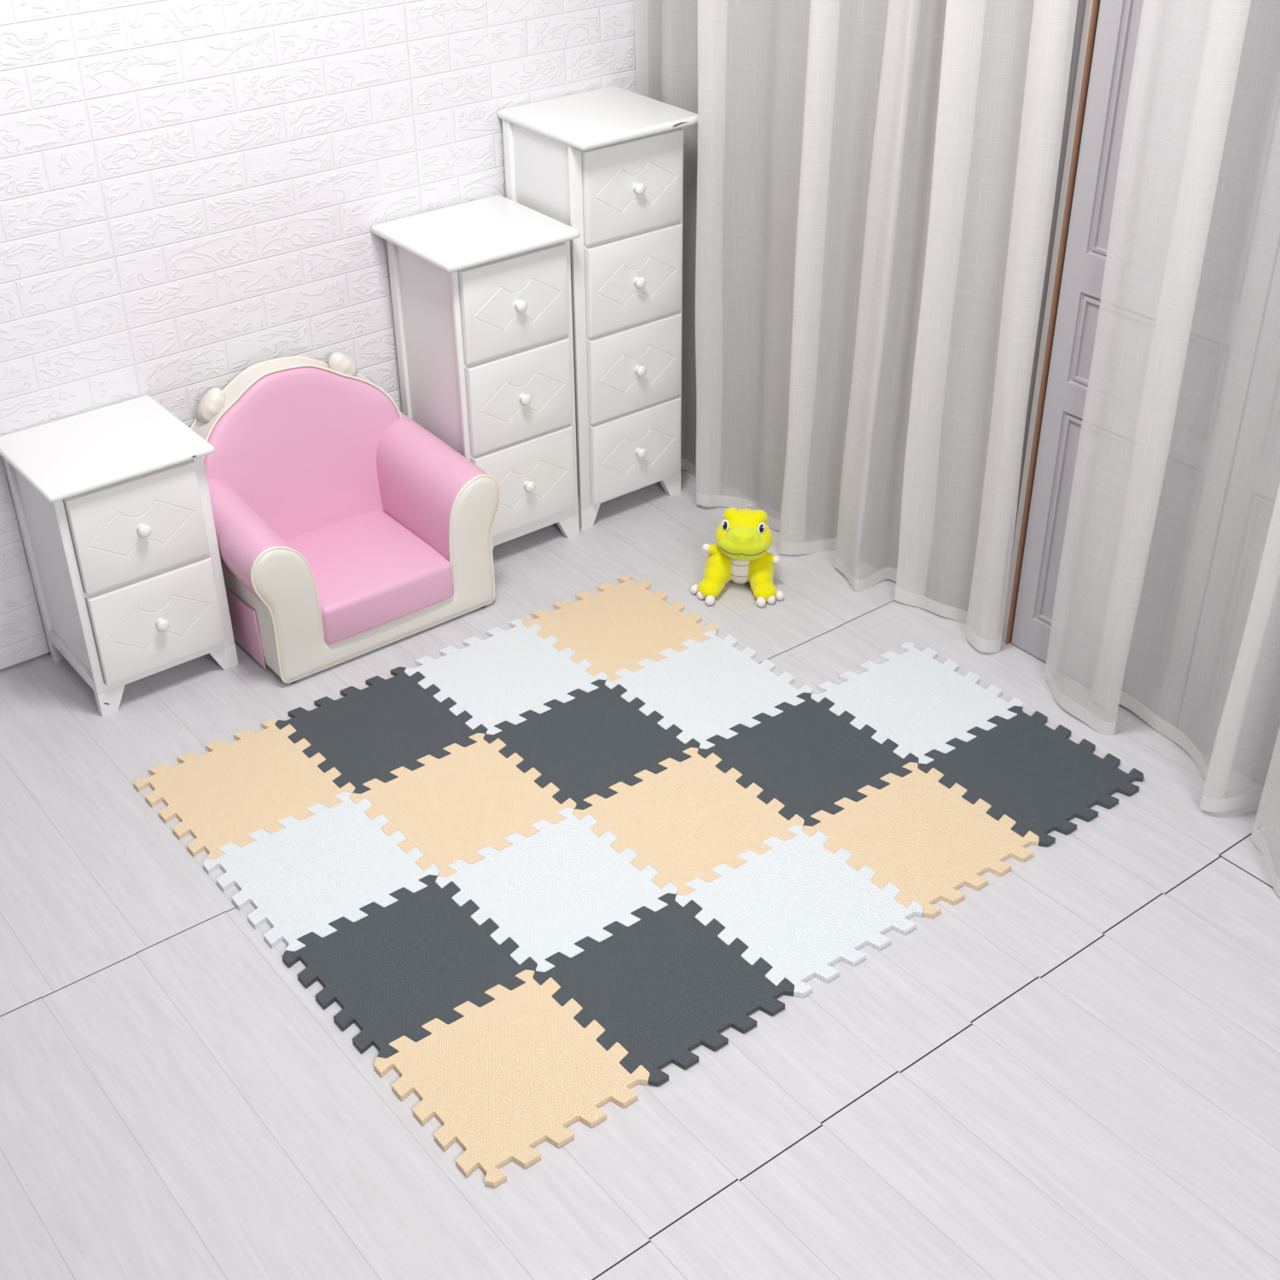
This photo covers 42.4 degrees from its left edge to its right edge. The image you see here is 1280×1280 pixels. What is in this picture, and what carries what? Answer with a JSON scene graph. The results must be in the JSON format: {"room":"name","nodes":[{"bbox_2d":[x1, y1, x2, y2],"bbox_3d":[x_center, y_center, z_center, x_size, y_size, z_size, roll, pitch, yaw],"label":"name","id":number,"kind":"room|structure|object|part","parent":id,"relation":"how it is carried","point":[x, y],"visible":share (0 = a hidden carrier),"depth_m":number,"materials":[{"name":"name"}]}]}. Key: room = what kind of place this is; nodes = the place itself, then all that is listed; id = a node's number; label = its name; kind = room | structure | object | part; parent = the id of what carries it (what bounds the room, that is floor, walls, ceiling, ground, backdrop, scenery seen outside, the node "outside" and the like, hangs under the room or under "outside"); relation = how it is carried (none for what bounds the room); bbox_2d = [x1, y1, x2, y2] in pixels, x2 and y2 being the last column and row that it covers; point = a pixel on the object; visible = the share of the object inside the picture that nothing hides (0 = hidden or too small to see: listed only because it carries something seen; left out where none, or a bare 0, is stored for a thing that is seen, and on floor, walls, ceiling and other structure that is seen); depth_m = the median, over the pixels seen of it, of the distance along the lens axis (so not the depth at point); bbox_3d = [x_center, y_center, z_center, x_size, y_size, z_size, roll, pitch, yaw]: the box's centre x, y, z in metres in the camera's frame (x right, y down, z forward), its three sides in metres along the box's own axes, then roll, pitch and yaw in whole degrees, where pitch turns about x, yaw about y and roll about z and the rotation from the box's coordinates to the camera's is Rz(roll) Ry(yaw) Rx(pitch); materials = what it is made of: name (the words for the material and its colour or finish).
{"room":"children's room","nodes":[
{"label":"children's room","id":0,"kind":"room"},
{"bbox_2d":[0,0,635,669],"bbox_3d":[-1.836,-0.838,2.495,5.100,2.600,0.080,-23,40,-31],"label":"wall","id":1,"kind":"structure","parent":0,"point":[193,193],"depth_m":3.34,"materials":[{"name":"white brick"}]},
{"bbox_2d":[0,469,1279,1279],"bbox_3d":[-0.369,1.282,1.656,5.100,0.050,4.810,-23,40,-31],"label":"floor","id":2,"kind":"structure","parent":0,"point":[1068,1069],"depth_m":2.56,"materials":[{"name":"grey wood"}]},
{"bbox_2d":[0,395,238,716],"bbox_3d":[-1.048,-0.167,3.357,0.335,0.520,0.317,-23,40,-31],"label":"nightstand","id":3,"kind":"object","parent":2,"relation":"on","point":[113,505],"visible":1,"depth_m":3.25,"materials":[{"name":"white paint"}]},
{"bbox_3d":[-1.227,0.012,3.513,0.058,0.053,0.020,-23,40,-31],"label":"leg","id":4,"kind":"part","parent":3,"relation":"part of","materials":[{"name":"white paint"}]},
{"bbox_3d":[-1.073,0.119,3.348,0.058,0.053,0.020,-23,40,-31],"label":"leg","id":5,"kind":"part","parent":3,"relation":"part of","materials":[{"name":"white paint"}]},
{"bbox_3d":[-0.977,-0.224,3.207,0.259,0.205,0.034,-23,40,-31],"label":"drawer","id":6,"kind":"part","parent":3,"relation":"part of","materials":[{"name":"white paint"}]},
{"bbox_3d":[-0.959,-0.211,3.189,0.026,0.026,0.022,-23,40,-31],"label":"knob","id":7,"kind":"part","parent":3,"relation":"part of","materials":[{"name":"white wood"}]},
{"bbox_3d":[-0.975,-0.043,3.325,0.259,0.201,0.034,-23,40,-31],"label":"drawer","id":8,"kind":"part","parent":3,"relation":"part of","materials":[{"name":"white paint"}]},
{"bbox_3d":[-0.958,-0.031,3.307,0.026,0.026,0.022,-23,40,-31],"label":"knob","id":9,"kind":"part","parent":3,"relation":"part of","materials":[{"name":"white"}]},
{"bbox_3d":[-0.880,0.035,3.473,0.058,0.053,0.020,-23,40,-31],"label":"leg","id":10,"kind":"part","parent":3,"relation":"part of","materials":[{"name":"white paint"}]},
{"bbox_2d":[133,719,354,859],"bbox_3d":[-0.753,0.279,3.137,0.324,0.010,0.324,-23,40,-31],"label":"foam mat","id":11,"kind":"object","parent":2,"relation":"on","point":[224,794],"visible":1,"depth_m":3.13,"materials":[{"name":"beige rubber"}]},
{"bbox_2d":[203,791,440,951],"bbox_3d":[-0.568,0.408,2.939,0.324,0.010,0.324,-23,40,-31],"label":"foam mat","id":12,"kind":"object","parent":2,"relation":"on","point":[299,878],"visible":1,"depth_m":2.93,"materials":[{"name":"white"}]},
{"bbox_2d":[190,352,500,683],"bbox_3d":[-0.653,-0.293,3.538,0.593,0.529,0.419,-23,40,-31],"label":"armchair","id":13,"kind":"object","parent":2,"relation":"on","point":[346,528],"visible":0.9,"depth_m":3.53,"materials":[{"name":"pink leather"}]},
{"bbox_3d":[-0.898,-0.491,3.453,0.065,0.069,0.050,-23,40,-31],"label":"knob","id":14,"kind":"part","parent":13,"relation":"part of","materials":[{"name":"white"}]},
{"bbox_3d":[-0.854,-0.088,3.503,0.043,0.183,0.375,-23,40,-31],"label":"panel","id":15,"kind":"part","parent":13,"relation":"part of","materials":[{"name":"white"}]},
{"bbox_3d":[-0.821,-0.167,3.442,0.141,0.293,0.345,-23,40,-31],"label":"armrest","id":16,"kind":"part","parent":13,"relation":"part of","materials":[{"name":"pink leather"}]},
{"bbox_3d":[-0.748,-0.363,3.638,0.500,0.513,0.106,-23,40,-31],"label":"panel","id":17,"kind":"part","parent":13,"relation":"part of","materials":[{"name":"white"}]},
{"bbox_3d":[-0.730,-0.385,3.595,0.492,0.421,0.086,-23,40,-31],"label":"backrest","id":18,"kind":"part","parent":13,"relation":"part of","materials":[{"name":"pink"}]},
{"bbox_3d":[-0.651,-0.602,3.613,0.065,0.069,0.050,-23,40,-31],"label":"knob","id":19,"kind":"part","parent":13,"relation":"part of","materials":[{"name":"white"}]},
{"bbox_2d":[285,509,453,644],"bbox_3d":[-0.628,-0.152,3.593,0.317,0.104,0.340,-23,40,-31],"label":"seat cushion","id":20,"kind":"object","parent":13,"relation":"on","point":[375,572],"depth_m":3.53,"materials":[{"name":"pink fabric"}]},
{"bbox_3d":[-0.540,-0.135,3.470,0.588,0.317,0.036,-23,40,-31],"label":"panel","id":21,"kind":"part","parent":13,"relation":"part of","materials":[{"name":"white leather"}]},
{"bbox_3d":[-0.467,-0.321,3.673,0.141,0.293,0.345,-23,40,-31],"label":"armrest","id":22,"kind":"part","parent":13,"relation":"part of","materials":[{"name":"pink leather"}]},
{"bbox_2d":[275,666,487,793],"bbox_3d":[-0.517,0.177,3.291,0.324,0.010,0.324,-23,40,-31],"label":"foam mat","id":23,"kind":"object","parent":2,"relation":"on","point":[367,734],"visible":1,"depth_m":3.28,"materials":[{"name":"grey rubber"}]},
{"bbox_2d":[282,874,537,1058],"bbox_3d":[-0.383,0.536,2.740,0.324,0.010,0.324,-23,40,-31],"label":"foam mat","id":24,"kind":"object","parent":2,"relation":"on","point":[405,965],"visible":1,"depth_m":2.73,"materials":[{"name":"grey rubber"}]},
{"bbox_2d":[349,733,576,877],"bbox_3d":[-0.332,0.305,3.093,0.324,0.010,0.324,-23,40,-31],"label":"foam mat","id":25,"kind":"object","parent":2,"relation":"on","point":[463,802],"visible":1,"depth_m":3.08,"materials":[{"name":"beige rubber"}]},
{"bbox_2d":[371,194,580,550],"bbox_3d":[-0.351,-0.568,3.744,0.338,0.758,0.316,-23,40,-31],"label":"dresser","id":26,"kind":"object","parent":2,"relation":"on","point":[481,288],"visible":0.95,"depth_m":3.60,"materials":[{"name":"white paint"}]},
{"bbox_3d":[-0.272,-0.726,3.539,0.267,0.206,0.034,-23,40,-31],"label":"drawer","id":27,"kind":"part","parent":26,"relation":"part of","materials":[{"name":"white paint"}]},
{"bbox_3d":[-0.270,-0.544,3.658,0.267,0.205,0.034,-23,40,-31],"label":"drawer","id":28,"kind":"part","parent":26,"relation":"part of","materials":[{"name":"white paint"}]},
{"bbox_3d":[-0.255,-0.714,3.521,0.026,0.026,0.022,-23,40,-31],"label":"knob","id":29,"kind":"part","parent":26,"relation":"part of","materials":[{"name":"white ceramic"}]},
{"bbox_3d":[-0.269,-0.363,3.777,0.267,0.208,0.034,-23,40,-31],"label":"drawer","id":30,"kind":"part","parent":26,"relation":"part of","materials":[{"name":"white paint"}]},
{"bbox_3d":[-0.253,-0.532,3.640,0.026,0.026,0.022,-23,40,-31],"label":"knob","id":31,"kind":"part","parent":26,"relation":"part of","materials":[{"name":"white"}]},
{"bbox_3d":[-0.252,-0.351,3.758,0.026,0.026,0.022,-23,40,-31],"label":"knob","id":32,"kind":"part","parent":26,"relation":"part of","materials":[{"name":"white"}]},
{"bbox_3d":[-0.175,-0.271,3.932,0.058,0.053,0.020,-23,40,-31],"label":"leg","id":33,"kind":"part","parent":26,"relation":"part of","materials":[{"name":"white paint"}]},
{"bbox_2d":[404,618,607,734],"bbox_3d":[-0.280,0.074,3.445,0.324,0.010,0.324,-23,40,-31],"label":"foam mat","id":34,"kind":"object","parent":2,"relation":"on","point":[499,677],"visible":1,"depth_m":3.44,"materials":[{"name":"white plastic"}]},
{"bbox_2d":[373,969,649,1186],"bbox_3d":[-0.198,0.664,2.542,0.324,0.010,0.324,-23,40,-31],"label":"foam mat","id":35,"kind":"object","parent":2,"relation":"on","point":[507,1077],"visible":1,"depth_m":2.53,"materials":[{"name":"beige rubber"}]},
{"bbox_2d":[435,808,678,971],"bbox_3d":[-0.147,0.433,2.894,0.324,0.010,0.324,-23,40,-31],"label":"foam mat","id":36,"kind":"object","parent":2,"relation":"on","point":[556,887],"visible":1,"depth_m":2.88,"materials":[{"name":"white rubber"}]},
{"bbox_2d":[483,679,699,809],"bbox_3d":[-0.096,0.202,3.247,0.324,0.010,0.324,-23,40,-31],"label":"foam mat","id":37,"kind":"object","parent":2,"relation":"on","point":[585,745],"visible":1,"depth_m":3.24,"materials":[{"name":"grey rubber"}]},
{"bbox_2d":[497,86,698,529],"bbox_3d":[-0.086,-0.760,3.865,0.328,0.943,0.324,-23,40,-31],"label":"dresser","id":38,"kind":"object","parent":2,"relation":"on","point":[606,164],"visible":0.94,"depth_m":3.69,"materials":[{"name":"white paint"}]},
{"bbox_3d":[-0.123,-0.301,3.978,0.058,0.053,0.020,-23,40,-31],"label":"leg","id":39,"kind":"part","parent":38,"relation":"part of","materials":[{"name":"white paint"}]},
{"bbox_3d":[-0.019,-0.997,3.616,0.266,0.203,0.034,-23,40,-31],"label":"drawer","id":40,"kind":"part","parent":38,"relation":"part of","materials":[{"name":"white paint"}]},
{"bbox_3d":[-0.017,-0.818,3.733,0.266,0.204,0.034,-23,40,-31],"label":"drawer","id":41,"kind":"part","parent":38,"relation":"part of","materials":[{"name":"white paint"}]},
{"bbox_3d":[-0.016,-0.638,3.851,0.266,0.204,0.034,-23,40,-31],"label":"drawer","id":42,"kind":"part","parent":38,"relation":"part of","materials":[{"name":"white paint"}]},
{"bbox_3d":[-0.014,-0.460,3.967,0.266,0.201,0.034,-23,40,-31],"label":"drawer","id":43,"kind":"part","parent":38,"relation":"part of","materials":[{"name":"white paint"}]},
{"bbox_3d":[-0.002,-0.985,3.597,0.026,0.026,0.022,-23,40,-31],"label":"knob","id":44,"kind":"part","parent":38,"relation":"part of","materials":[{"name":"white"}]},
{"bbox_3d":[0.000,-0.806,3.715,0.026,0.026,0.022,-23,40,-31],"label":"knob","id":45,"kind":"part","parent":38,"relation":"part of","materials":[{"name":"white"}]},
{"bbox_3d":[0.001,-0.626,3.832,0.026,0.026,0.022,-23,40,-31],"label":"knob","id":46,"kind":"part","parent":38,"relation":"part of","materials":[{"name":"white"}]},
{"bbox_3d":[0.003,-0.448,3.949,0.026,0.026,0.022,-23,40,-31],"label":"knob","id":47,"kind":"part","parent":38,"relation":"part of","materials":[{"name":"white"}]},
{"bbox_3d":[0.073,-0.387,4.106,0.058,0.053,0.020,-23,40,-31],"label":"leg","id":48,"kind":"part","parent":38,"relation":"part of","materials":[{"name":"white paint"}]},
{"bbox_2d":[522,575,717,680],"bbox_3d":[-0.044,-0.028,3.599,0.324,0.010,0.324,-23,40,-31],"label":"foam mat","id":49,"kind":"object","parent":2,"relation":"on","point":[615,628],"visible":1,"depth_m":3.59,"materials":[{"name":"beige"}]},
{"bbox_2d":[533,893,794,1086],"bbox_3d":[0.038,0.561,2.696,0.324,0.010,0.324,-23,40,-31],"label":"foam mat","id":50,"kind":"object","parent":2,"relation":"on","point":[665,986],"visible":1,"depth_m":2.68,"materials":[{"name":"grey rubber"}]},
{"bbox_2d":[573,747,804,895],"bbox_3d":[0.089,0.331,3.048,0.324,0.010,0.324,-23,40,-31],"label":"foam mat","id":51,"kind":"object","parent":2,"relation":"on","point":[685,820],"visible":1,"depth_m":3.04,"materials":[{"name":"beige rubber"}]},
{"bbox_2d":[605,630,812,749],"bbox_3d":[0.141,0.100,3.400,0.324,0.010,0.324,-23,40,-31],"label":"foam mat","id":52,"kind":"object","parent":2,"relation":"on","point":[708,688],"visible":1,"depth_m":3.39,"materials":[{"name":"white"}]},
{"bbox_2d":[690,505,784,606],"bbox_3d":[0.206,-0.203,3.698,0.200,0.189,0.232,-11,35,-15],"label":"dinosaur","id":53,"kind":"object","parent":2,"relation":"on","point":[743,538],"visible":1,"depth_m":3.67,"materials":[{"name":"yellow"}]},
{"bbox_2d":[674,824,923,997],"bbox_3d":[0.274,0.459,2.850,0.324,0.010,0.324,-23,40,-31],"label":"foam mat","id":54,"kind":"object","parent":2,"relation":"on","point":[797,905],"visible":1,"depth_m":2.84,"materials":[{"name":"white"}]},
{"bbox_2d":[698,692,919,826],"bbox_3d":[0.326,0.228,3.202,0.324,0.010,0.324,-23,40,-31],"label":"foam mat","id":55,"kind":"object","parent":2,"relation":"on","point":[807,757],"visible":1,"depth_m":3.19,"materials":[{"name":"grey rubber"}]},
{"bbox_2d":[810,642,1022,763],"bbox_3d":[0.562,0.125,3.356,0.324,0.010,0.324,-23,40,-31],"label":"foam mat","id":56,"kind":"object","parent":2,"relation":"on","point":[912,700],"visible":1,"depth_m":3.35,"materials":[{"name":"white plastic"}]},
{"bbox_2d":[802,762,1039,918],"bbox_3d":[0.510,0.356,3.003,0.324,0.010,0.324,-23,40,-31],"label":"foam mat","id":57,"kind":"object","parent":2,"relation":"on","point":[919,835],"visible":1,"depth_m":2.99,"materials":[{"name":"beige rubber"}]},
{"bbox_2d":[918,705,1143,847],"bbox_3d":[0.747,0.254,3.157,0.324,0.010,0.324,-23,40,-31],"label":"foam mat","id":58,"kind":"object","parent":2,"relation":"on","point":[1030,772],"visible":1,"depth_m":3.14,"materials":[{"name":"grey"}]},
{"bbox_2d":[1010,0,1086,564],"bbox_3d":[0.434,-1.369,3.276,0.096,2.600,1.230,-23,40,-31],"label":"wall","id":59,"kind":"structure","parent":0,"point":[1081,3],"depth_m":3.04,"materials":[{"name":"grey paint"}]},
{"bbox_2d":[634,0,1078,652],"bbox_3d":[0.346,-1.276,3.227,0.132,2.501,1.250,-23,40,-31],"label":"curtain","id":60,"kind":"object","parent":59,"relation":"hanging from","point":[869,186],"visible":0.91,"depth_m":3.43,"materials":[{"name":"fabric"}]},
{"bbox_3d":[1.891,-0.358,1.712,0.096,2.600,3.500,-23,40,-31],"label":"wall","id":61,"kind":"structure","parent":0,"visible":0},
{"bbox_2d":[1001,0,1093,642],"bbox_3d":[0.782,-1.088,2.842,0.026,2.600,0.014,-23,40,-31],"label":"trim","id":62,"kind":"structure","parent":61,"relation":"attached to","point":[1089,2],"depth_m":3.12,"materials":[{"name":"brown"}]},
{"bbox_2d":[1005,0,1100,644],"bbox_3d":[0.787,-1.084,2.836,0.027,2.600,0.005,-23,40,-31],"label":"trim","id":63,"kind":"structure","parent":61,"relation":"attached to","point":[1096,6],"depth_m":3.12,"materials":[{"name":"brown wood"}]},
{"bbox_2d":[1011,0,1143,662],"bbox_3d":[0.932,-0.787,2.833,0.035,2.096,0.420,-23,40,-31],"label":"door","id":64,"kind":"structure","parent":61,"relation":"in","point":[1119,20],"depth_m":3.09,"materials":[{"name":"grey paint"}]},
{"bbox_2d":[1044,0,1279,896],"bbox_3d":[1.095,-0.698,2.333,0.195,2.500,1.145,-19,38,-26],"label":"curtain","id":65,"kind":"object","parent":61,"relation":"hanging from","point":[1166,608],"visible":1,"depth_m":2.89,"materials":[{"name":"fabric"}]}
]}

